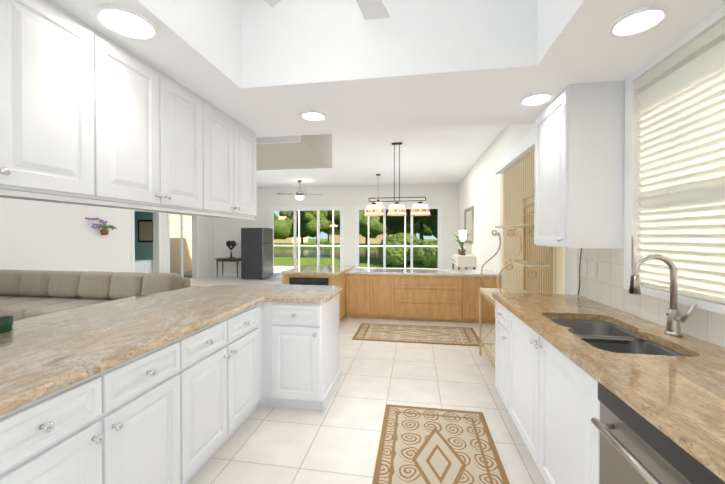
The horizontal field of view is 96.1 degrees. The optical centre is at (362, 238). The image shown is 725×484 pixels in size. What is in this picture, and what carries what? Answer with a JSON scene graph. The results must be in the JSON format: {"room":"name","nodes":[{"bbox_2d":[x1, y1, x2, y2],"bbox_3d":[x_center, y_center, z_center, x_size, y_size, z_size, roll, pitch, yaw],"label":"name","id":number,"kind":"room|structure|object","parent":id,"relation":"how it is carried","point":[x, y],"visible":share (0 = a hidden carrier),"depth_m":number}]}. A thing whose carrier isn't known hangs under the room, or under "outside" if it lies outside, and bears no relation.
{"room":"kitchen","nodes":[
{"label":"kitchen","id":0,"kind":"room"},
{"bbox_2d":[0,197,213,278],"bbox_3d":[-6.397,-0.168,4.995,0.180,3.050,13.600,0,1,9],"label":"wall","id":1,"kind":"structure","parent":0,"point":[44,235],"depth_m":6.84},
{"bbox_2d":[85,217,116,234],"bbox_3d":[-5.809,-0.274,7.254,0.213,0.382,0.669,0,1,-1],"label":"potted plant","id":2,"kind":"object","parent":1,"relation":"attached to","point":[104,226],"visible":1,"depth_m":7.26},
{"bbox_2d":[131,210,198,278],"bbox_3d":[-5.627,0.253,9.433,0.115,2.130,2.560,0,1,9],"label":"door frame","id":3,"kind":"structure","parent":1,"relation":"attached to","point":[160,253],"depth_m":9.37},
{"bbox_2d":[134,211,152,259],"bbox_3d":[-7.199,-0.199,8.469,2.520,3.050,2.200,0,1,9],"label":"wall","id":4,"kind":"structure","parent":0,"point":[143,250],"depth_m":9.34},
{"bbox_2d":[138,220,152,241],"bbox_3d":[-6.173,-0.221,9.293,0.520,0.640,0.033,0,1,9],"label":"framed picture","id":5,"kind":"object","parent":4,"relation":"attached to","point":[145,230],"visible":0.82,"depth_m":9.28},
{"bbox_2d":[51,0,294,139],"bbox_3d":[-1.484,-1.328,0.436,0.740,0.650,5.800,0,1,9],"label":"ceiling soffit","id":6,"kind":"structure","parent":0,"point":[198,44],"depth_m":1.90},
{"bbox_2d":[0,0,99,203],"bbox_3d":[-1.510,-0.599,1.186,0.350,0.819,0.800,0,1,9],"label":"upper cabinet","id":7,"kind":"object","parent":6,"relation":"attached to","point":[90,115],"depth_m":1.36},
{"bbox_2d":[94,4,158,40],"bbox_3d":[-1.095,-1.006,1.520,0.247,0.021,0.247,0,1,3],"label":"recessed light","id":8,"kind":"object","parent":6,"relation":"attached to","point":[126,22],"depth_m":1.51},
{"bbox_2d":[77,32,207,211],"bbox_3d":[-1.382,-0.606,1.976,0.350,0.819,0.800,0,1,9],"label":"upper cabinet","id":9,"kind":"object","parent":6,"relation":"attached to","point":[154,129],"depth_m":1.87},
{"bbox_2d":[164,102,256,219],"bbox_3d":[-1.253,-0.613,2.766,0.350,0.819,0.800,0,1,9],"label":"upper cabinet","id":10,"kind":"object","parent":6,"relation":"attached to","point":[232,186],"depth_m":2.69},
{"bbox_2d":[256,136,300,143],"bbox_3d":[-1.952,-1.356,3.660,2.620,0.651,0.023,0,1,9],"label":"ceiling soffit","id":11,"kind":"structure","parent":0,"point":[257,141],"depth_m":3.48},
{"bbox_2d":[256,134,331,169],"bbox_3d":[-2.327,-1.336,1.359,2.620,0.650,7.350,0,1,9],"label":"ceiling soffit","id":12,"kind":"structure","parent":0,"point":[310,151],"depth_m":4.18},
{"bbox_2d":[265,0,389,19],"bbox_3d":[-0.084,-1.360,1.333,1.034,0.600,1.047,0,1,9],"label":"kitchen ceiling fan","id":13,"kind":"object","parent":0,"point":[372,9],"visible":1,"depth_m":1.74},
{"bbox_2d":[214,183,458,276],"bbox_3d":[-1.167,-0.220,10.921,8.840,3.050,0.180,0,1,9],"label":"wall","id":14,"kind":"structure","parent":0,"point":[350,198],"depth_m":10.72},
{"bbox_2d":[214,273,240,275],"bbox_3d":[-4.222,1.256,11.335,2.080,0.090,0.012,0,1,9],"label":"baseboard","id":15,"kind":"structure","parent":14,"relation":"attached to","point":[227,274],"depth_m":11.40},
{"bbox_2d":[269,205,441,274],"bbox_3d":[-0.345,0.116,10.743,5.760,2.380,0.115,0,1,9],"label":"window frames","id":16,"kind":"structure","parent":14,"relation":"in","point":[295,210],"depth_m":10.70},
{"bbox_2d":[188,276,545,483],"bbox_3d":[-2.183,1.393,4.323,8.960,0.060,13.600,0,1,9],"label":"floor","id":17,"kind":"structure","parent":0,"point":[337,441],"depth_m":2.56},
{"bbox_2d":[0,270,200,320],"bbox_3d":[-4.236,0.925,4.653,3.700,0.871,1.100,0,1,9],"label":"sofa","id":18,"kind":"object","parent":17,"relation":"on","point":[24,294],"visible":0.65,"depth_m":4.73},
{"bbox_2d":[96,412,187,483],"bbox_3d":[-1.343,0.952,1.325,0.679,0.874,0.850,0,1,9],"label":"base cabinet","id":19,"kind":"object","parent":17,"relation":"on","point":[164,460],"depth_m":1.55},
{"bbox_2d":[135,259,152,272],"bbox_3d":[-6.941,0.951,9.040,2.050,0.740,0.690,0,1,9],"label":"bed","id":20,"kind":"object","parent":17,"relation":"on","point":[144,265],"visible":0.04,"depth_m":8.88},
{"bbox_2d":[188,356,263,481],"bbox_3d":[-1.198,0.944,2.213,0.679,0.874,0.950,0,1,9],"label":"base cabinet","id":21,"kind":"object","parent":17,"relation":"on","point":[213,421],"depth_m":2.06},
{"bbox_2d":[215,240,240,277],"bbox_3d":[-4.526,0.680,11.112,0.850,1.249,0.420,0,1,9],"label":"console table","id":22,"kind":"object","parent":17,"relation":"on","point":[229,243],"visible":0.81,"depth_m":11.00},
{"bbox_2d":[241,228,272,279],"bbox_3d":[-3.450,0.476,10.773,0.822,1.660,0.700,0,1,9],"label":"fridge","id":23,"kind":"object","parent":17,"relation":"on","point":[256,253],"visible":1,"depth_m":10.45},
{"bbox_2d":[264,296,339,413],"bbox_3d":[-0.517,0.938,2.882,0.491,0.874,0.640,0,1,9],"label":"base cabinet","id":24,"kind":"object","parent":17,"relation":"on","point":[302,371],"depth_m":2.58},
{"bbox_2d":[0,284,341,483],"bbox_3d":[-1.266,0.494,1.430,1.595,0.041,3.840,0,1,9],"label":"countertop","id":25,"kind":"structure","parent":24,"relation":"on","point":[84,388],"depth_m":1.50},
{"bbox_2d":[281,273,344,322],"bbox_3d":[-0.719,0.956,5.589,0.880,0.790,1.222,0,1,9],"label":"base cabinet","id":26,"kind":"object","parent":17,"relation":"on","point":[287,278],"depth_m":5.02},
{"bbox_2d":[281,265,352,276],"bbox_3d":[-0.718,0.527,5.591,0.940,0.039,1.250,0,1,9],"label":"countertop","id":27,"kind":"structure","parent":26,"relation":"on","point":[313,270],"depth_m":5.24},
{"bbox_2d":[345,273,396,319],"bbox_3d":[0.173,0.970,5.749,0.830,0.760,0.620,0,1,9],"label":"base cabinet","id":28,"kind":"object","parent":17,"relation":"on","point":[367,295],"depth_m":5.45},
{"bbox_2d":[352,323,483,346],"bbox_3d":[0.760,1.354,4.664,1.700,0.012,0.820,0,1,9],"label":"rug","id":29,"kind":"object","parent":17,"relation":"on","point":[462,336],"visible":0.86,"depth_m":4.59},
{"bbox_2d":[397,273,464,321],"bbox_3d":[1.115,0.971,5.596,1.080,0.760,0.620,0,1,9],"label":"base cabinet","id":30,"kind":"object","parent":17,"relation":"on","point":[446,295],"depth_m":5.29},
{"bbox_2d":[349,269,499,276],"bbox_3d":[0.980,0.571,5.619,2.524,0.040,0.650,0,1,9],"label":"countertop","id":31,"kind":"structure","parent":30,"relation":"on","point":[452,273],"depth_m":5.51},
{"bbox_2d":[372,404,509,483],"bbox_3d":[0.469,1.378,2.001,0.760,0.012,1.270,0,1,9],"label":"rug","id":32,"kind":"object","parent":17,"relation":"on","point":[421,445],"visible":0.89,"depth_m":2.12},
{"bbox_2d":[451,230,475,269],"bbox_3d":[2.398,0.567,7.861,0.437,1.530,1.270,0,1,9],"label":"console table","id":33,"kind":"object","parent":17,"relation":"on","point":[461,258],"visible":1,"depth_m":7.53},
{"bbox_2d":[465,277,499,323],"bbox_3d":[1.935,0.973,5.462,0.580,0.760,0.620,0,1,9],"label":"base cabinet","id":34,"kind":"object","parent":17,"relation":"on","point":[472,284],"depth_m":5.18},
{"bbox_2d":[494,298,527,401],"bbox_3d":[1.422,0.942,2.536,0.650,0.875,0.400,0,1,9],"label":"base cabinet","id":35,"kind":"object","parent":17,"relation":"on","point":[508,328],"depth_m":2.55},
{"bbox_2d":[479,189,552,368],"bbox_3d":[1.561,0.424,3.401,0.507,1.894,0.800,0,1,9],"label":"rack","id":36,"kind":"object","parent":17,"relation":"on","point":[533,264],"visible":0.58,"depth_m":3.46},
{"bbox_2d":[504,342,591,483],"bbox_3d":[1.294,1.076,1.748,0.650,0.620,1.200,0,1,9],"label":"base cabinet","id":37,"kind":"object","parent":17,"relation":"on","point":[554,425],"depth_m":1.68},
{"bbox_2d":[592,378,723,483],"bbox_3d":[1.147,0.957,0.854,0.652,0.875,0.610,0,1,9],"label":"dishwasher","id":38,"kind":"object","parent":17,"relation":"on","point":[625,450],"depth_m":1.01},
{"bbox_2d":[492,292,724,483],"bbox_3d":[1.155,0.498,0.950,0.671,0.040,3.670,0,1,9],"label":"countertop","id":39,"kind":"structure","parent":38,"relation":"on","point":[682,397],"depth_m":1.17},
{"bbox_2d":[528,314,691,409],"bbox_3d":[1.255,0.612,1.694,0.450,0.225,0.790,0,1,9],"label":"sink","id":40,"kind":"object","parent":39,"relation":"in","point":[602,333],"depth_m":1.68},
{"bbox_2d":[629,254,696,337],"bbox_3d":[1.447,0.273,1.585,0.231,0.399,0.126,0,1,9],"label":"faucet","id":41,"kind":"object","parent":39,"relation":"on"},
{"bbox_2d":[256,125,505,187],"bbox_3d":[-2.183,-1.747,4.295,8.960,0.120,13.600,0,1,9],"label":"ceiling","id":42,"kind":"structure","parent":0,"point":[441,155],"depth_m":7.03},
{"bbox_2d":[277,180,321,199],"bbox_3d":[-1.856,-1.444,9.665,1.039,0.580,1.039,0,1,34],"label":"room ceiling fan","id":43,"kind":"object","parent":42,"relation":"hanging from","point":[299,194],"visible":1,"depth_m":9.60},
{"bbox_2d":[375,174,383,207],"bbox_3d":[0.423,-1.276,8.728,0.340,0.900,0.340,0,1,9],"label":"pendant light","id":44,"kind":"object","parent":42,"relation":"hanging from","point":[381,204],"visible":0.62,"depth_m":8.64},
{"bbox_2d":[364,142,429,215],"bbox_3d":[0.612,-1.057,5.781,1.180,1.285,0.360,0,1,9],"label":"linear chandelier","id":45,"kind":"object","parent":42,"relation":"hanging from","point":[420,208],"visible":1,"depth_m":5.71},
{"bbox_2d":[239,0,534,139],"bbox_3d":[0.190,-1.347,2.570,1.860,0.650,1.050,0,1,9],"label":"ceiling soffit","id":46,"kind":"structure","parent":0,"point":[265,71],"depth_m":2.12},
{"bbox_2d":[300,110,325,121],"bbox_3d":[-0.408,-1.017,2.696,0.217,0.021,0.217,0,1,0],"label":"recessed light","id":47,"kind":"object","parent":46,"relation":"attached to","point":[310,115],"depth_m":2.68},
{"bbox_2d":[459,17,724,304],"bbox_3d":[2.032,-0.156,3.623,0.180,3.050,13.600,0,1,9],"label":"wall","id":48,"kind":"structure","parent":0,"point":[480,186],"depth_m":5.57},
{"bbox_2d":[464,206,473,243],"bbox_3d":[2.663,-0.331,8.179,0.032,0.880,1.300,0,1,9],"label":"mirror","id":49,"kind":"object","parent":48,"relation":"attached to","point":[469,219],"visible":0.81,"depth_m":8.08},
{"bbox_2d":[495,128,563,293],"bbox_3d":[1.942,0.106,4.015,0.118,2.520,2.140,0,1,9],"label":"blinds","id":50,"kind":"object","parent":48,"relation":"attached to","point":[515,166],"visible":0.35,"depth_m":4.14},
{"bbox_2d":[534,80,624,248],"bbox_3d":[1.544,-0.480,2.413,0.388,1.080,0.580,0,1,9],"label":"upper cabinet","id":51,"kind":"object","parent":48,"relation":"attached to","point":[579,162],"visible":1,"depth_m":2.14},
{"bbox_2d":[578,248,581,294],"bbox_3d":[1.752,0.256,2.623,0.017,0.396,0.038,0,1,9],"label":"cord","id":52,"kind":"object","parent":51,"relation":"hanging from","point":[579,270],"visible":0.84,"depth_m":2.62},
{"bbox_2d":[577,236,724,347],"bbox_3d":[1.493,0.261,0.903,0.008,0.535,3.650,0,1,9],"label":"backsplash","id":53,"kind":"structure","parent":48,"relation":"attached to","point":[606,288],"depth_m":2.08},
{"bbox_2d":[582,261,587,276],"bbox_3d":[1.757,0.239,2.574,0.008,0.120,0.075,0,1,9],"label":"outlet","id":54,"kind":"object","parent":53,"relation":"attached to","point":[584,264],"depth_m":2.57},
{"bbox_2d":[591,262,597,279],"bbox_3d":[1.735,0.240,2.436,0.008,0.120,0.075,0,1,9],"label":"outlet","id":55,"kind":"object","parent":53,"relation":"attached to","point":[594,270],"depth_m":2.43},
{"bbox_2d":[623,6,724,314],"bbox_3d":[1.626,-0.343,1.286,0.190,1.335,1.600,0,1,9],"label":"window","id":56,"kind":"structure","parent":48,"relation":"in","point":[711,20],"depth_m":2.02},
{"bbox_2d":[635,19,724,303],"bbox_3d":[1.599,-0.339,1.291,0.066,1.253,1.456,0,1,9],"label":"blinds","id":57,"kind":"object","parent":56,"relation":"attached to","point":[681,166],"visible":0.92,"depth_m":1.66},
{"bbox_2d":[495,0,724,124],"bbox_3d":[1.038,-1.324,0.026,0.630,0.650,5.800,0,1,9],"label":"ceiling soffit","id":58,"kind":"structure","parent":0,"point":[574,44],"depth_m":1.74},
{"bbox_2d":[520,92,553,105],"bbox_3d":[1.260,-1.014,2.363,0.217,0.021,0.217,0,1,3],"label":"recessed light","id":59,"kind":"object","parent":58,"relation":"attached to","point":[538,98],"depth_m":2.35},
{"bbox_2d":[608,4,668,36],"bbox_3d":[1.273,-1.006,1.510,0.217,0.021,0.217,0,1,0],"label":"recessed light","id":60,"kind":"object","parent":58,"relation":"attached to","point":[642,19],"depth_m":1.50},
{"label":"outside","id":61,"kind":"structure","parent":0,"visible":0},
{"bbox_2d":[178,239,437,278],"bbox_3d":[14.385,0.923,89.162,180.000,0.580,159.200,0,1,9],"label":"ground","id":62,"kind":"structure","parent":61,"point":[283,255],"depth_m":28.32},
{"bbox_2d":[170,214,191,272],"bbox_3d":[-7.005,0.143,12.215,0.100,2.300,5.150,0,1,9],"label":"fence","id":63,"kind":"object","parent":62,"relation":"on","point":[175,262],"visible":0.14,"depth_m":12.34},
{"bbox_2d":[274,216,307,242],"bbox_3d":[-20.144,-2.095,73.074,14.200,5.900,11.200,0,1,9],"label":"house","id":64,"kind":"structure","parent":62,"relation":"on","point":[291,239]},
{"bbox_2d":[274,209,437,268],"bbox_3d":[1.374,-0.160,13.710,12.360,2.920,0.050,0,1,9],"label":"cage","id":65,"kind":"object","parent":62,"relation":"on","point":[333,245],"visible":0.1,"depth_m":13.94},
{"bbox_2d":[274,209,437,268],"bbox_3d":[-3.812,-3.831,55.406,145.413,10.171,80.473,0,1,9],"label":"trees","id":66,"kind":"object","parent":62,"relation":"on","point":[395,229],"visible":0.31,"depth_m":30.93},
{"bbox_2d":[330,217,391,243],"bbox_3d":[1.570,-2.064,69.540,16.200,5.900,11.200,0,1,9],"label":"house","id":67,"kind":"structure","parent":62,"relation":"on","point":[378,239]}
]}

